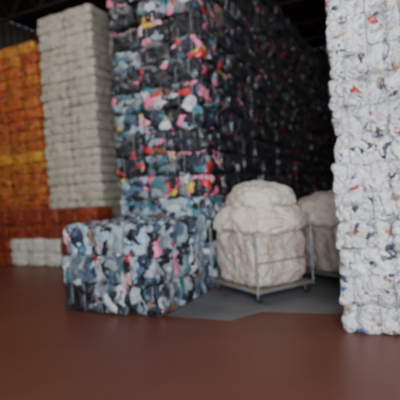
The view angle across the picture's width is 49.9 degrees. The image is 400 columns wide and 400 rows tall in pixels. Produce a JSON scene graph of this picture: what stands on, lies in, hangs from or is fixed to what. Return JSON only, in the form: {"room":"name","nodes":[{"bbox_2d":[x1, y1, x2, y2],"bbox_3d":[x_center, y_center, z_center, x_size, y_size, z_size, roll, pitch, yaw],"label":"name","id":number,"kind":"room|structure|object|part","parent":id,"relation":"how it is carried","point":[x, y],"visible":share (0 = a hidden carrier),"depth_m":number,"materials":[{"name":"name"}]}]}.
{"room":"waste facility","nodes":[
{"label":"waste facility","id":0,"kind":"room"},
{"bbox_2d":[0,18,40,49],"bbox_3d":[-8.780,-2.286,11.930,0.030,8.200,30.000,-3,2,26],"label":"wall","id":1,"kind":"structure","parent":0,"point":[11,34],"depth_m":16.07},
{"bbox_2d":[0,0,326,40],"bbox_3d":[0.447,-6.370,6.116,22.020,0.790,24.120,-3,2,26],"label":"beams","id":2,"kind":"structure","parent":1,"relation":"attached to","point":[39,7],"depth_m":13.71,"materials":[{"name":"metal"}]},
{"bbox_2d":[0,0,326,48],"bbox_3d":[0.864,-6.893,6.998,22.000,0.100,30.000,-3,2,26],"label":"ceiling","id":3,"kind":"structure","parent":0,"point":[306,10],"depth_m":15.97,"materials":[{"name":"black"}]},
{"bbox_2d":[0,264,399,399],"bbox_3d":[1.359,1.440,7.209,22.000,0.200,30.000,-3,2,26],"label":"floor","id":4,"kind":"structure","parent":0,"point":[49,351],"depth_m":4.19,"materials":[{"name":"brown concrete"}]},
{"bbox_2d":[0,41,51,210],"bbox_3d":[-4.916,-1.275,12.665,3.055,5.683,2.305,-3,2,26],"label":"bale","id":5,"kind":"object","parent":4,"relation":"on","point":[24,177],"visible":0.41,"depth_m":11.30,"materials":[{"name":"fabric"}]},
{"bbox_2d":[0,206,112,266],"bbox_3d":[-3.831,0.886,10.482,3.901,1.352,0.712,-3,2,26],"label":"bale","id":6,"kind":"object","parent":4,"relation":"on","point":[30,237],"visible":0.75,"depth_m":10.15,"materials":[{"name":"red fabric"}]},
{"bbox_2d":[37,4,122,219],"bbox_3d":[-2.726,-1.627,11.586,1.832,6.180,2.317,-3,2,26],"label":"stack","id":7,"kind":"object","parent":4,"relation":"on","point":[77,50],"visible":0.61,"depth_m":10.55,"materials":[{"name":"fabric"}]},
{"bbox_2d":[61,214,207,316],"bbox_3d":[-0.919,0.875,6.390,1.681,1.234,1.633,-3,2,26],"label":"bale","id":8,"kind":"object","parent":4,"relation":"on","point":[151,265],"visible":1,"depth_m":5.77,"materials":[{"name":"fabric"}]},
{"bbox_2d":[106,0,332,286],"bbox_3d":[2.000,-2.030,12.839,1.900,6.360,12.751,-3,2,26],"label":"bale","id":9,"kind":"object","parent":4,"relation":"on","point":[212,97],"visible":0.71,"depth_m":7.45},
{"bbox_2d":[325,0,399,334],"bbox_3d":[2.678,-1.513,4.785,2.270,5.656,1.878,-3,2,26],"label":"bale","id":10,"kind":"object","parent":4,"relation":"on","point":[363,36],"visible":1,"depth_m":4.37,"materials":[{"name":"fabric"}]},
{"bbox_2d":[167,272,342,319],"bbox_3d":[3.443,1.117,11.032,2.180,0.003,13.280,-3,2,26],"label":"floor","id":11,"kind":"structure","parent":0,"point":[229,303],"depth_m":5.89,"materials":[{"name":"grey concrete"}]},
{"bbox_2d":[209,224,313,303],"bbox_3d":[0.907,0.885,6.474,1.060,0.994,1.160,-4,2,-31],"label":"trolley","id":12,"kind":"object","parent":11,"relation":"on","point":[258,291],"visible":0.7,"depth_m":6.12,"materials":[{"name":"grey metal"}]},
{"bbox_2d":[213,180,306,286],"bbox_3d":[0.912,0.447,6.415,1.152,1.497,1.435,-5,2,-39],"label":"sacks","id":13,"kind":"object","parent":12,"relation":"on","point":[271,209],"visible":1,"depth_m":5.99,"materials":[{"name":"beige fabric"}]},
{"bbox_2d":[301,266,340,277],"bbox_3d":[2.267,0.790,7.033,0.980,0.994,1.100,-4,2,-31],"label":"trolley","id":14,"kind":"object","parent":11,"relation":"on","point":[308,269],"visible":0.02,"depth_m":6.74,"materials":[{"name":"grey metal"}]},
{"bbox_2d":[297,190,339,272],"bbox_3d":[2.279,0.466,6.979,1.364,1.268,1.158,-2,2,43],"label":"sacks","id":15,"kind":"object","parent":14,"relation":"on","point":[319,209],"visible":0.44,"depth_m":6.68,"materials":[{"name":"beige fabric"}]},
{"bbox_3d":[2.263,0.726,7.032,0.980,0.866,1.100,-4,2,-31],"label":"frame","id":16,"kind":"part","parent":14,"relation":"part of","materials":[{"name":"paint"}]},
{"bbox_2d":[312,47,337,178],"bbox_3d":[7.660,-3.482,20.594,22.000,8.200,0.030,-3,2,26],"label":"wall","id":17,"kind":"structure","parent":0,"point":[320,53],"depth_m":21.17,"materials":[{"name":"black"}]}
]}

